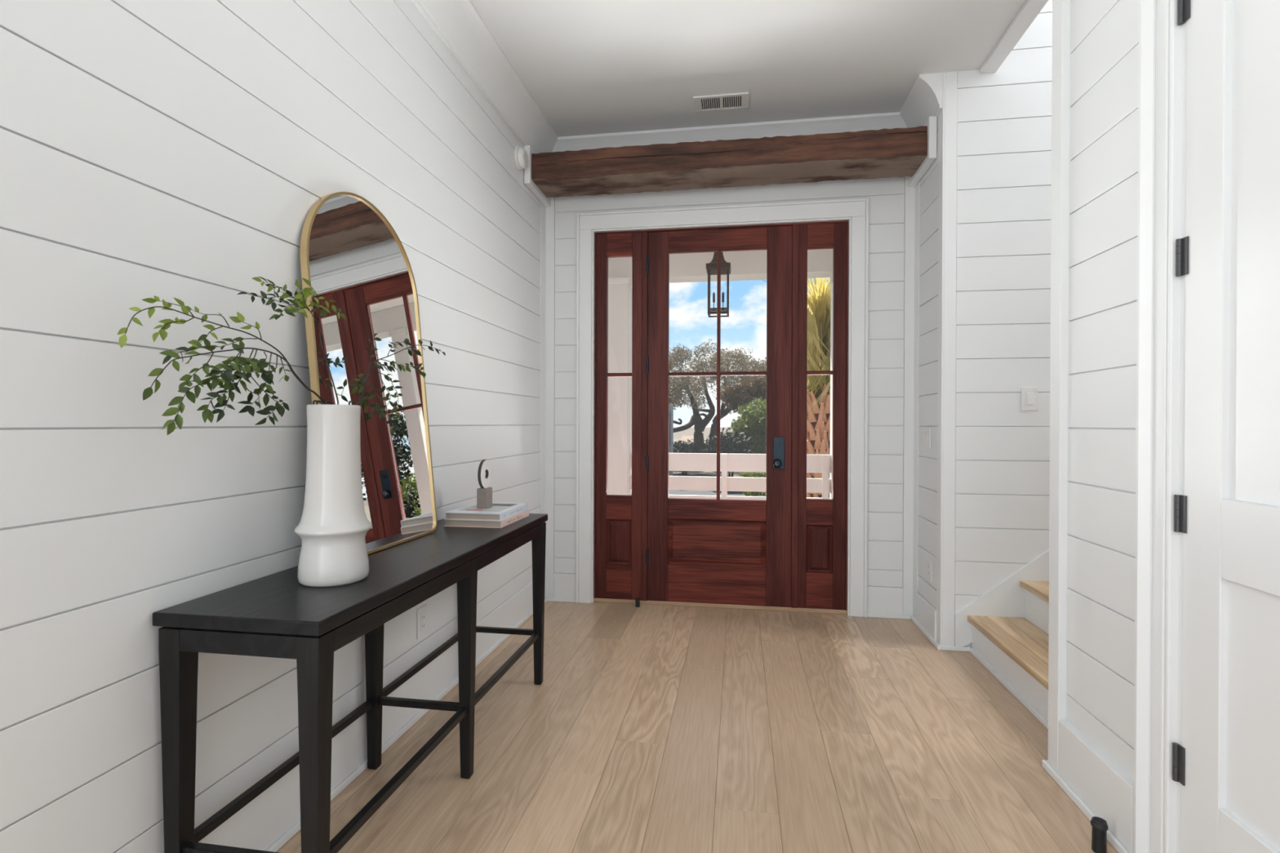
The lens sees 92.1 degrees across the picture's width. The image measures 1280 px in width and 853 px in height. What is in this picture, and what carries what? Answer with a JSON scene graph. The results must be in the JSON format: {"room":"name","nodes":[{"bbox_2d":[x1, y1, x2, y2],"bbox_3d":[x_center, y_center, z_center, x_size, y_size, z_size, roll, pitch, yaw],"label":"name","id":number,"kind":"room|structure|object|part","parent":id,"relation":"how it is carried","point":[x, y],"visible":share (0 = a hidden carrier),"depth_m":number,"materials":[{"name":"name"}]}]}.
{"room":"entrance hall","nodes":[
{"label":"entrance hall","id":0,"kind":"room"},
{"bbox_2d":[0,0,546,852],"bbox_3d":[-1.255,-0.462,0.665,0.123,3.300,7.320,0,0,9],"label":"wall","id":1,"kind":"structure","parent":0,"point":[184,150],"depth_m":1.47,"materials":[{"name":"white paint"}]},
{"bbox_2d":[198,580,546,852],"bbox_3d":[-1.204,1.091,0.598,0.030,0.197,7.190,0,0,9],"label":"baseboard","id":2,"kind":"structure","parent":1,"relation":"attached to","point":[273,818],"depth_m":2.09,"materials":[{"name":"white paint"}]},
{"bbox_2d":[417,604,426,639],"bbox_3d":[-0.895,0.801,2.537,0.009,0.122,0.074,0,0,9],"label":"wall outlet","id":3,"kind":"object","parent":1,"relation":"attached to","point":[421,611],"visible":1,"depth_m":2.53,"materials":[{"name":"white plastic"}]},
{"bbox_2d":[420,612,425,631],"bbox_3d":[-0.892,0.801,2.537,0.003,0.070,0.035,0,0,9],"label":"receptacle","id":4,"kind":"object","parent":3,"relation":"attached to","point":[422,614],"depth_m":2.54,"materials":[{"name":"grey plastic"}]},
{"bbox_2d":[410,0,557,153],"bbox_3d":[-1.144,-1.768,0.580,0.120,0.186,7.200,0,0,9],"label":"trim","id":5,"kind":"structure","parent":1,"relation":"attached to","point":[458,24],"depth_m":3.05,"materials":[{"name":"white paint"}]},
{"bbox_2d":[515,145,528,169],"bbox_3d":[-0.693,-1.583,3.638,0.045,0.132,0.132,0,0,9],"label":"smoke detector","id":6,"kind":"object","parent":1,"relation":"attached to","point":[521,154],"visible":1,"depth_m":3.60,"materials":[{"name":"white plastic"}]},
{"bbox_2d":[524,145,551,207],"bbox_3d":[-0.647,-1.581,3.928,0.036,0.228,0.424,0,0,9],"label":"bracket","id":7,"kind":"object","parent":1,"relation":"attached to","point":[546,201],"visible":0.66,"depth_m":3.76,"materials":[{"name":"white paint"}]},
{"bbox_2d":[531,125,927,197],"bbox_3d":[0.483,-1.573,3.712,2.259,0.170,0.311,0,0,9],"label":"ceiling beam","id":8,"kind":"structure","parent":7,"relation":"attached to","point":[884,153],"depth_m":3.61,"materials":[{"name":"brown wood"}]},
{"bbox_2d":[275,600,1118,852],"bbox_3d":[0.078,1.218,0.469,3.187,0.050,7.340,0,0,9],"label":"floor","id":9,"kind":"structure","parent":0,"point":[646,728],"depth_m":2.25,"materials":[{"name":"brown wood"}]},
{"bbox_2d":[152,513,547,852],"bbox_3d":[-0.752,0.794,2.110,0.408,0.775,1.578,0,0,9],"label":"console table","id":10,"kind":"object","parent":9,"relation":"on","point":[274,615],"visible":0.92,"depth_m":1.46,"materials":[{"name":"black wood"}]},
{"bbox_3d":[-1.039,0.816,1.392,0.052,0.738,0.052,0,0,9],"label":"leg","id":11,"kind":"part","parent":10,"relation":"part of","materials":[{"name":"black wood"}]},
{"bbox_3d":[-0.703,0.817,1.338,0.052,0.738,0.052,0,0,9],"label":"leg","id":12,"kind":"part","parent":10,"relation":"part of","materials":[{"name":"black wood"}]},
{"bbox_2d":[293,404,372,586],"bbox_3d":[-0.818,0.176,1.651,0.187,0.466,0.187,0,0,9],"label":"ceramic vase","id":13,"kind":"object","parent":10,"relation":"on","point":[333,526],"visible":1,"depth_m":1.59,"materials":[{"name":"white ceramic"}]},
{"bbox_2d":[117,295,322,404],"bbox_3d":[-0.937,0.054,1.439,0.092,0.661,0.490,0,0,15],"label":"leafy branch","id":14,"kind":"object","parent":13,"relation":"in","point":[240,318],"visible":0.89,"depth_m":1.33,"materials":[{"name":"green plant"}]},
{"bbox_2d":[142,339,324,435],"bbox_3d":[-0.867,0.102,1.396,0.099,0.565,0.483,0,0,14],"label":"leafy branch","id":15,"kind":"object","parent":13,"relation":"in","point":[258,366],"visible":0.96,"depth_m":1.29,"materials":[{"name":"green plant"}]},
{"bbox_3d":[-0.881,0.103,1.407,0.031,0.564,0.472,0,0,9],"label":"stem","id":16,"kind":"part","parent":15,"relation":"part of","materials":[{"name":"green plant"}]},
{"bbox_2d":[236,276,348,404],"bbox_3d":[-0.877,-0.009,1.613,0.104,0.786,0.333,0,0,9],"label":"leafy branch","id":17,"kind":"object","parent":13,"relation":"in","point":[308,291],"visible":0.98,"depth_m":1.59,"materials":[{"name":"green plant"}]},
{"bbox_3d":[-0.842,0.001,1.675,0.091,0.765,0.061,0,0,39],"label":"stem","id":18,"kind":"part","parent":17,"relation":"part of","materials":[{"name":"plant"}]},
{"bbox_2d":[348,333,445,436],"bbox_3d":[-0.752,0.045,1.914,0.095,0.674,0.531,0,0,15],"label":"leafy branch","id":19,"kind":"object","parent":13,"relation":"in","point":[368,415],"visible":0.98,"depth_m":1.84,"materials":[{"name":"green plant"}]},
{"bbox_3d":[-0.751,0.057,1.899,0.039,0.651,0.503,0,0,10],"label":"stem","id":20,"kind":"part","parent":19,"relation":"part of","materials":[{"name":"plant"}]},
{"bbox_2d":[300,191,437,554],"bbox_3d":[-0.898,-0.187,2.099,0.140,1.187,0.610,0,0,9],"label":"arched mirror","id":21,"kind":"object","parent":10,"relation":"on","point":[352,256],"visible":0.88,"depth_m":2.09,"materials":[{"name":"gold metal"}]},
{"bbox_3d":[-0.919,0.812,2.137,0.052,0.738,0.052,0,0,9],"label":"leg","id":22,"kind":"part","parent":10,"relation":"part of","materials":[{"name":"black wood"}]},
{"bbox_3d":[-0.584,0.814,2.083,0.052,0.738,0.052,0,0,9],"label":"leg","id":23,"kind":"part","parent":10,"relation":"part of","materials":[{"name":"black wood"}]},
{"bbox_2d":[444,509,528,528],"bbox_3d":[-0.647,0.390,2.643,0.244,0.028,0.332,0,0,9],"label":"book","id":24,"kind":"object","parent":10,"relation":"on","point":[449,522],"visible":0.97,"depth_m":2.49,"materials":[{"name":"beige paper"}]},
{"bbox_2d":[444,502,528,520],"bbox_3d":[-0.648,0.361,2.643,0.238,0.028,0.329,0,0,9],"label":"book","id":25,"kind":"object","parent":24,"relation":"on","point":[499,511],"visible":0.98,"depth_m":2.53,"materials":[{"name":"white paper"}]},
{"bbox_2d":[476,459,492,508],"bbox_3d":[-0.664,0.244,2.639,0.043,0.206,0.125,0,0,9],"label":"ring sculpture","id":26,"kind":"object","parent":25,"relation":"on","point":[484,494],"visible":1,"depth_m":2.61,"materials":[{"name":"beige stone"}]},
{"bbox_2d":[492,503,516,506],"bbox_3d":[-0.625,0.347,2.735,0.139,0.001,0.075,0,0,9],"label":"photo","id":27,"kind":"object","parent":25,"relation":"on","point":[493,504],"depth_m":2.73,"materials":[{"name":"grey paper"}]},
{"bbox_3d":[-0.464,0.810,2.829,0.052,0.738,0.052,0,0,9],"label":"leg","id":28,"kind":"part","parent":10,"relation":"part of","materials":[{"name":"black wood"}]},
{"bbox_2d":[635,598,639,607],"bbox_3d":[-0.016,1.148,4.024,0.033,0.052,0.033,0,0,9],"label":"door stop","id":29,"kind":"object","parent":9,"relation":"on","point":[637,600],"visible":1,"depth_m":4.01,"materials":[{"name":"black metal"}]},
{"bbox_2d":[954,549,1048,728],"bbox_3d":[2.801,0.116,2.541,2.471,2.145,1.056,0,0,9],"label":"staircase","id":30,"kind":"structure","parent":9,"relation":"on","point":[1013,649],"depth_m":3.03,"materials":[{"name":"white paint"}]},
{"bbox_3d":[1.651,1.173,2.721,0.013,0.024,1.038,0,0,9],"label":"shoe moulding","id":31,"kind":"part","parent":30,"relation":"part of","materials":[{"name":"white paint"}]},
{"bbox_2d":[1090,816,1108,852],"bbox_3d":[1.286,1.146,1.729,0.041,0.086,0.041,0,0,9],"label":"door stop","id":32,"kind":"object","parent":9,"relation":"on","point":[1100,826],"visible":1,"depth_m":1.72,"materials":[{"name":"black metal"}]},
{"bbox_3d":[1.286,1.155,1.729,0.035,0.069,0.035,0,0,9],"label":"post","id":33,"kind":"part","parent":32,"relation":"part of","materials":[{"name":"black metal"}]},
{"bbox_2d":[545,176,915,618],"bbox_3d":[0.572,-0.475,4.027,2.667,3.300,0.143,0,0,9],"label":"wall","id":34,"kind":"structure","parent":0,"point":[891,203],"depth_m":3.82,"materials":[{"name":"white paint"}]},
{"bbox_2d":[595,232,642,599],"bbox_3d":[-0.136,-0.067,4.118,0.308,2.427,0.045,0,0,9],"label":"window","id":35,"kind":"structure","parent":34,"relation":"in","point":[618,517],"depth_m":4.10,"materials":[{"name":"brown wood"}]},
{"bbox_3d":[-0.138,1.034,4.123,0.170,0.226,0.045,0,0,9],"label":"rail","id":36,"kind":"part","parent":35,"relation":"part of","materials":[{"name":"brown wood"}]},
{"bbox_3d":[-0.133,-1.206,4.111,0.170,0.149,0.045,0,0,9],"label":"rail","id":37,"kind":"part","parent":35,"relation":"part of","materials":[{"name":"brown wood"}]},
{"bbox_3d":[-0.137,0.538,4.121,0.170,0.158,0.045,0,0,9],"label":"rail","id":38,"kind":"part","parent":35,"relation":"part of","materials":[{"name":"brown wood"}]},
{"bbox_3d":[-0.140,0.769,4.108,0.172,0.306,0.013,0,0,9],"label":"panel","id":39,"kind":"part","parent":35,"relation":"part of","materials":[{"name":"brown wood"}]},
{"bbox_2d":[645,225,792,607],"bbox_3d":[0.501,-0.064,3.984,0.932,2.424,0.107,0,0,9],"label":"door","id":40,"kind":"structure","parent":34,"relation":"in","point":[717,551],"depth_m":3.99,"materials":[{"name":"brown wood"}]},
{"bbox_3d":[0.346,-0.747,4.037,0.315,0.785,0.004,0,0,9],"label":"glass pane","id":41,"kind":"part","parent":40,"relation":"part of","materials":[{"name":"clear glass"}]},
{"bbox_3d":[0.497,1.028,4.021,0.631,0.241,0.045,0,0,9],"label":"rail","id":42,"kind":"part","parent":40,"relation":"part of","materials":[{"name":"brown wood"}]},
{"bbox_3d":[0.499,0.540,4.019,0.631,0.130,0.045,0,0,9],"label":"lock rail","id":43,"kind":"part","parent":40,"relation":"part of","materials":[{"name":"brown wood"}]},
{"bbox_3d":[0.496,0.756,4.006,0.632,0.304,0.013,0,0,9],"label":"panel","id":44,"kind":"part","parent":40,"relation":"part of","materials":[{"name":"brown wood"}]},
{"bbox_3d":[0.503,-1.208,4.010,0.631,0.137,0.045,0,0,9],"label":"rail","id":45,"kind":"part","parent":40,"relation":"part of","materials":[{"name":"brown wood"}]},
{"bbox_3d":[0.867,0.234,3.901,0.056,0.056,0.055,0,0,9],"label":"knob","id":46,"kind":"part","parent":40,"relation":"part of","materials":[{"name":"grey metal"}]},
{"bbox_3d":[0.884,0.169,3.929,0.072,0.205,0.007,0,0,9],"label":"handle plate","id":47,"kind":"part","parent":40,"relation":"part of","materials":[{"name":"grey metal"}]},
{"bbox_2d":[594,598,846,614],"bbox_3d":[0.501,1.162,4.035,1.624,0.026,0.079,0,0,9],"label":"trim","id":48,"kind":"structure","parent":34,"relation":"attached to","point":[598,600],"depth_m":3.99,"materials":[{"name":"brown wood"}]},
{"bbox_2d":[594,220,848,610],"bbox_3d":[0.505,-0.070,4.038,1.624,2.437,0.110,0,0,9],"label":"trim","id":49,"kind":"structure","parent":34,"relation":"attached to","point":[795,251],"depth_m":3.92,"materials":[{"name":"brown wood"}]},
{"bbox_3d":[0.038,-0.066,4.112,0.038,2.427,0.110,0,0,9],"label":"post","id":50,"kind":"part","parent":49,"relation":"part of","materials":[{"name":"brown wood"}]},
{"bbox_3d":[0.991,-0.063,3.960,0.040,2.427,0.110,0,0,9],"label":"post","id":51,"kind":"part","parent":49,"relation":"part of","materials":[{"name":"brown wood"}]},
{"bbox_2d":[575,197,868,617],"bbox_3d":[0.495,-0.117,3.980,1.850,2.585,0.082,0,0,9],"label":"trim","id":52,"kind":"structure","parent":34,"relation":"attached to","point":[855,211],"depth_m":3.90,"materials":[{"name":"white paint"}]},
{"bbox_3d":[0.496,-1.346,3.961,1.814,0.092,0.032,0,0,9],"label":"head casing","id":53,"kind":"part","parent":52,"relation":"part of","materials":[{"name":"white paint"}]},
{"bbox_3d":[1.348,-0.060,3.831,0.082,2.475,0.032,0,0,9],"label":"casing","id":54,"kind":"part","parent":52,"relation":"part of","materials":[{"name":"white paint"}]},
{"bbox_2d":[546,573,910,619],"bbox_3d":[0.518,1.082,3.966,2.305,0.187,0.030,0,0,9],"label":"baseboard","id":55,"kind":"structure","parent":34,"relation":"attached to","point":[882,602],"depth_m":3.81,"materials":[{"name":"white paint"}]},
{"bbox_3d":[-0.524,1.160,4.124,0.199,0.024,0.012,0,0,9],"label":"shoe moulding","id":56,"kind":"part","parent":55,"relation":"part of","materials":[{"name":"white paint"}]},
{"bbox_3d":[1.528,1.167,3.796,0.256,0.024,0.012,0,0,9],"label":"shoe moulding","id":57,"kind":"part","parent":55,"relation":"part of","materials":[{"name":"white paint"}]},
{"bbox_2d":[551,111,906,151],"bbox_3d":[0.515,-1.782,3.899,2.347,0.186,0.120,0,0,9],"label":"trim","id":58,"kind":"structure","parent":34,"relation":"attached to","point":[853,123],"depth_m":3.85,"materials":[{"name":"white paint"}]},
{"bbox_2d":[797,222,846,609],"bbox_3d":[1.149,-0.062,3.912,0.288,2.427,0.045,0,0,9],"label":"window","id":59,"kind":"structure","parent":34,"relation":"in","point":[821,522],"depth_m":3.89,"materials":[{"name":"brown wood"}]},
{"bbox_3d":[1.136,1.038,3.919,0.162,0.226,0.045,0,0,9],"label":"rail","id":60,"kind":"part","parent":59,"relation":"part of","materials":[{"name":"brown wood"}]},
{"bbox_3d":[1.137,0.542,3.917,0.162,0.158,0.045,0,0,9],"label":"rail","id":61,"kind":"part","parent":59,"relation":"part of","materials":[{"name":"brown wood"}]},
{"bbox_3d":[1.134,0.773,3.904,0.164,0.306,0.013,0,0,9],"label":"panel","id":62,"kind":"part","parent":59,"relation":"part of","materials":[{"name":"brown wood"}]},
{"bbox_3d":[1.141,-1.202,3.907,0.162,0.149,0.045,0,0,9],"label":"rail","id":63,"kind":"part","parent":59,"relation":"part of","materials":[{"name":"brown wood"}]},
{"bbox_2d":[471,0,1026,137],"bbox_3d":[-0.042,-1.983,0.554,2.904,0.250,7.500,0,0,9],"label":"ceiling","id":64,"kind":"structure","parent":0,"point":[590,67],"depth_m":3.09,"materials":[{"name":"white paint"}]},
{"bbox_2d":[693,92,749,112],"bbox_3d":[0.469,-1.868,3.562,0.312,0.008,0.170,0,0,9],"label":"ceiling vent","id":65,"kind":"object","parent":64,"relation":"in","point":[731,101],"visible":1,"depth_m":3.56,"materials":[{"name":"white plastic"}]},
{"bbox_2d":[934,0,1052,648],"bbox_3d":[3.165,-1.614,3.074,3.132,5.600,0.133,0,0,9],"label":"wall","id":66,"kind":"structure","parent":0,"point":[997,125],"depth_m":3.22,"materials":[{"name":"white paint"}]},
{"bbox_2d":[1021,386,1038,410],"bbox_3d":[2.017,-0.143,3.195,0.080,0.122,0.011,0,0,9],"label":"light switch","id":67,"kind":"object","parent":66,"relation":"attached to","point":[1029,395],"visible":1,"depth_m":3.19,"materials":[{"name":"white plastic"}]},
{"bbox_3d":[2.017,-0.143,3.193,0.037,0.072,0.001,0,0,9],"label":"rocker frame","id":68,"kind":"part","parent":67,"relation":"part of","materials":[{"name":"white plastic"}]},
{"bbox_2d":[912,0,1140,852],"bbox_3d":[2.663,-1.598,-0.025,3.143,5.600,7.208,0,0,9],"label":"wall","id":69,"kind":"structure","parent":0,"point":[1095,102],"depth_m":1.96,"materials":[{"name":"white paint"}]},
{"bbox_2d":[899,72,942,128],"bbox_3d":[1.583,-1.777,3.525,0.120,0.186,0.520,0,0,9],"label":"trim","id":70,"kind":"structure","parent":69,"relation":"attached to","point":[924,100],"depth_m":3.38,"materials":[{"name":"white paint"}]},
{"bbox_2d":[907,115,937,187],"bbox_3d":[1.625,-1.574,3.564,0.040,0.228,0.424,0,0,9],"label":"bracket","id":71,"kind":"object","parent":69,"relation":"attached to","point":[931,122],"visible":0.69,"depth_m":3.37,"materials":[{"name":"white paint"}]},
{"bbox_2d":[921,427,930,448],"bbox_3d":[1.633,0.065,3.532,0.011,0.118,0.165,0,0,9],"label":"light switch","id":72,"kind":"object","parent":69,"relation":"attached to","point":[926,432],"visible":1,"depth_m":3.51,"materials":[{"name":"white plastic"}]},
{"bbox_2d":[927,557,932,582],"bbox_3d":[1.619,0.803,3.456,0.009,0.122,0.074,0,0,9],"label":"wall outlet","id":73,"kind":"object","parent":69,"relation":"attached to","point":[929,561],"visible":1,"depth_m":3.44,"materials":[{"name":"white plastic"}]},
{"bbox_2d":[927,563,929,576],"bbox_3d":[1.617,0.803,3.457,0.003,0.070,0.035,0,0,9],"label":"receptacle","id":74,"kind":"object","parent":73,"relation":"attached to","point":[928,564],"depth_m":3.46,"materials":[{"name":"grey plastic"}]},
{"bbox_2d":[911,592,970,652],"bbox_3d":[1.694,1.087,3.501,0.166,0.187,0.516,0,0,9],"label":"baseboard","id":75,"kind":"structure","parent":69,"relation":"attached to","point":[925,620],"depth_m":3.45,"materials":[{"name":"white paint"}]},
{"bbox_3d":[1.621,1.168,3.514,0.016,0.024,0.516,0,0,9],"label":"shoe moulding","id":76,"kind":"part","parent":75,"relation":"part of","materials":[{"name":"white paint"}]},
{"bbox_3d":[1.663,1.170,3.253,0.149,0.024,0.014,0,0,9],"label":"shoe moulding","id":77,"kind":"part","parent":75,"relation":"part of","materials":[{"name":"white paint"}]},
{"bbox_2d":[979,0,1048,73],"bbox_3d":[1.731,-1.854,2.701,0.081,0.022,1.059,0,0,9],"label":"trim","id":78,"kind":"structure","parent":69,"relation":"attached to","point":[1029,11],"depth_m":2.91,"materials":[{"name":"white paint"}]},
{"bbox_2d":[1042,720,1133,852],"bbox_3d":[1.439,1.086,1.904,0.153,0.205,0.484,0,0,9],"label":"baseboard","id":79,"kind":"structure","parent":69,"relation":"attached to","point":[1099,788],"depth_m":1.85,"materials":[{"name":"white paint"}]},
{"bbox_3d":[1.370,1.175,1.915,0.012,0.026,0.484,0,0,9],"label":"shoe moulding","id":80,"kind":"part","parent":79,"relation":"part of","materials":[{"name":"white paint"}]},
{"bbox_2d":[1134,0,1186,852],"bbox_3d":[1.282,-0.093,1.109,0.105,2.570,1.036,0,0,9],"label":"trim","id":81,"kind":"structure","parent":69,"relation":"attached to","point":[1162,42],"depth_m":1.58,"materials":[{"name":"white paint"}]},
{"bbox_2d":[1172,0,1279,852],"bbox_3d":[1.292,-0.034,1.130,0.049,2.428,0.830,0,0,9],"label":"door","id":82,"kind":"structure","parent":69,"relation":"in","point":[1226,764],"depth_m":1.40,"materials":[{"name":"white paint"}]},
{"bbox_3d":[1.295,1.027,1.128,0.035,0.306,0.573,0,0,9],"label":"rail","id":83,"kind":"part","parent":82,"relation":"part of","materials":[{"name":"white paint"}]},
{"bbox_3d":[1.297,0.257,1.124,0.035,0.181,0.573,0,0,9],"label":"lock rail","id":84,"kind":"part","parent":82,"relation":"part of","materials":[{"name":"white paint"}]},
{"bbox_3d":[1.303,0.611,1.125,0.018,0.527,0.573,0,0,9],"label":"panel","id":85,"kind":"part","parent":82,"relation":"part of","materials":[{"name":"white paint"}]},
{"bbox_3d":[1.306,-0.481,1.119,0.018,1.294,0.573,0,0,9],"label":"panel","id":86,"kind":"part","parent":82,"relation":"part of","materials":[{"name":"white paint"}]},
{"label":"outside","id":87,"kind":"structure","parent":0,"visible":0},
{"bbox_2d":[673,426,733,439],"bbox_3d":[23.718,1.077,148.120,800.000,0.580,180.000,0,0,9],"label":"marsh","id":88,"kind":"structure","parent":87,"point":[689,432],"depth_m":105.19,"materials":[{"name":"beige plant"}]},
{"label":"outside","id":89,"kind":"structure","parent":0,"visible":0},
{"bbox_2d":[673,423,734,427],"bbox_3d":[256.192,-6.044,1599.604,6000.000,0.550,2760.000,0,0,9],"label":"sea","id":90,"kind":"structure","parent":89,"point":[722,425],"depth_m":424.01,"materials":[{"name":"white liquid"}]},
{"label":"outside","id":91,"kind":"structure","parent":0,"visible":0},
{"bbox_2d":[673,438,765,477],"bbox_3d":[5.207,1.585,32.544,120.000,0.500,54.100,0,0,9],"label":"ground","id":92,"kind":"structure","parent":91,"point":[690,473],"depth_m":18.30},
{"bbox_2d":[680,435,693,440],"bbox_3d":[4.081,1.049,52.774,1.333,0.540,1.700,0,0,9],"label":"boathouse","id":93,"kind":"object","parent":92,"relation":"on","point":[683,437],"visible":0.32,"depth_m":52.41,"materials":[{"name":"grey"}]},
{"bbox_2d":[673,439,709,474],"bbox_3d":[1.357,0.883,18.024,1.952,1.058,1.244,0,0,9],"label":"hedge","id":94,"kind":"object","parent":92,"relation":"on","point":[678,447],"visible":0.13,"depth_m":17.91,"materials":[{"name":"green plant"}]},
{"bbox_2d":[668,339,766,450],"bbox_3d":[2.039,-0.941,21.937,7.632,4.655,5.207,0,0,9],"label":"oak tree","id":95,"kind":"object","parent":92,"relation":"on","point":[682,383],"visible":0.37,"depth_m":21.05,"materials":[{"name":"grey plant"}]},
{"bbox_3d":[2.017,-1.804,21.965,7.552,2.930,5.121,0,0,9],"label":"crown","id":96,"kind":"part","parent":95,"relation":"part of","materials":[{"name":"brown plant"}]},
{"bbox_2d":[720,368,766,413],"bbox_3d":[3.698,-0.147,17.869,2.798,3.130,1.478,0,0,9],"label":"tree","id":97,"kind":"object","parent":92,"relation":"on","point":[746,393],"visible":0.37,"depth_m":17.67,"materials":[{"name":"green plant"}]},
{"bbox_2d":[757,277,831,497],"bbox_3d":[2.148,-0.397,7.457,1.466,3.717,1.368,0,0,-21],"label":"palm tree","id":98,"kind":"object","parent":92,"relation":"on","point":[819,299],"visible":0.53,"depth_m":7.19,"materials":[{"name":"green plant"}]},
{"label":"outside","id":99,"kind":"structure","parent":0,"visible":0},
{"bbox_3d":[0.831,-1.620,5.159,6.400,0.140,2.134,0,0,9],"label":"ceiling","id":100,"kind":"structure","parent":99,"visible":0},
{"bbox_2d":[706,251,730,317],"bbox_3d":[0.618,-1.212,4.858,0.188,0.674,0.188,0,0,9],"label":"lantern","id":101,"kind":"object","parent":100,"relation":"hanging from","point":[712,267],"visible":0.73,"depth_m":4.79,"materials":[{"name":"brown metal"}]},
{"bbox_2d":[712,292,715,307],"bbox_3d":[0.582,-0.990,4.864,0.024,0.140,0.024,0,0,9],"label":"candle","id":102,"kind":"object","parent":101,"relation":"on","point":[713,294],"depth_m":4.86,"materials":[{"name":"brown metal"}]},
{"bbox_3d":[0.617,-0.897,4.859,0.162,0.046,0.162,0,0,9],"label":"frame","id":103,"kind":"part","parent":101,"relation":"part of","materials":[{"name":"brown metal"}]},
{"bbox_2d":[721,292,724,307],"bbox_3d":[0.653,-0.990,4.853,0.024,0.140,0.024,0,0,9],"label":"candle","id":104,"kind":"object","parent":101,"relation":"on","point":[722,294],"depth_m":4.84,"materials":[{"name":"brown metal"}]},
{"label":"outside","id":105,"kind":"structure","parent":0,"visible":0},
{"bbox_3d":[0.791,1.241,4.964,6.400,0.100,1.760,0,0,9],"label":"floor","id":106,"kind":"structure","parent":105,"visible":0},
{"bbox_2d":[607,277,631,495],"bbox_3d":[-0.303,-0.075,5.713,0.459,2.519,0.332,0,0,9],"label":"porch column","id":107,"kind":"structure","parent":106,"relation":"on","point":[620,289],"depth_m":5.54,"materials":[{"name":"white paint"}]},
{"bbox_3d":[-0.302,-1.295,5.692,0.459,0.078,0.302,0,0,9],"label":"cap trim","id":108,"kind":"part","parent":107,"relation":"part of","materials":[{"name":"white paint"}]},
{"bbox_2d":[630,452,831,500],"bbox_3d":[0.784,0.715,5.510,1.778,0.945,0.062,0,0,9],"label":"porch railing","id":109,"kind":"object","parent":106,"relation":"on","point":[677,461],"visible":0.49,"depth_m":5.50,"materials":[{"name":"white paint"}]},
{"bbox_3d":[0.751,0.715,5.503,0.052,0.945,0.038,0,0,9],"label":"post","id":110,"kind":"part","parent":109,"relation":"part of","materials":[{"name":"white paint"}]},
{"bbox_3d":[1.610,0.718,5.365,0.052,0.945,0.038,0,0,9],"label":"post","id":111,"kind":"part","parent":109,"relation":"part of","materials":[{"name":"white paint"}]},
{"bbox_2d":[829,271,832,499],"bbox_3d":[1.740,-0.069,5.361,0.174,2.519,0.162,0,0,9],"label":"porch column","id":112,"kind":"structure","parent":106,"relation":"on","point":[831,273],"depth_m":5.38,"materials":[{"name":"white paint"}]},
{"bbox_2d":[608,248,832,283],"bbox_3d":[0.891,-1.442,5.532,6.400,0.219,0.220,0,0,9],"label":"porch ceiling","id":113,"kind":"structure","parent":112,"relation":"on","point":[744,264],"depth_m":5.47,"materials":[{"name":"white paint"}]},
{"bbox_3d":[1.740,-1.288,5.340,0.174,0.078,0.132,0,0,9],"label":"cap trim","id":114,"kind":"part","parent":112,"relation":"part of","materials":[{"name":"white paint"}]},
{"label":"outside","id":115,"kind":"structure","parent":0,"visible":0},
{"bbox_2d":[668,489,764,496],"bbox_3d":[1.942,1.429,12.153,120.000,0.012,9.400,0,0,9],"label":"road","id":116,"kind":"structure","parent":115,"point":[670,491],"depth_m":13.09,"materials":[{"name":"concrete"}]},
{"bbox_2d":[668,404,673,475],"bbox_3d":[0.750,0.439,15.072,0.110,1.956,0.112,0,0,9],"label":"post","id":117,"kind":"object","parent":116,"relation":"on","point":[670,406],"visible":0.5,"depth_m":15.02,"materials":[{"name":"grey paint"}]},
{"bbox_2d":[701,426,755,476],"bbox_3d":[2.036,0.715,14.285,1.294,1.428,1.286,0,0,9],"label":"shrub","id":118,"kind":"object","parent":116,"relation":"on","point":[735,442],"visible":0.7,"depth_m":13.91,"materials":[{"name":"green plant"}]},
{"bbox_2d":[727,396,766,476],"bbox_3d":[2.951,0.322,15.911,1.653,2.201,1.378,0,0,9],"label":"shrub","id":119,"kind":"object","parent":116,"relation":"on","point":[753,420],"visible":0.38,"depth_m":15.66,"materials":[{"name":"green plant"}]},
{"bbox_2d":[737,471,765,496],"bbox_3d":[1.785,1.039,9.626,0.522,0.823,0.569,0,0,9],"label":"shrub","id":120,"kind":"object","parent":116,"relation":"on","point":[753,474],"visible":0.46,"depth_m":9.63,"materials":[{"name":"green plant"}]}
]}

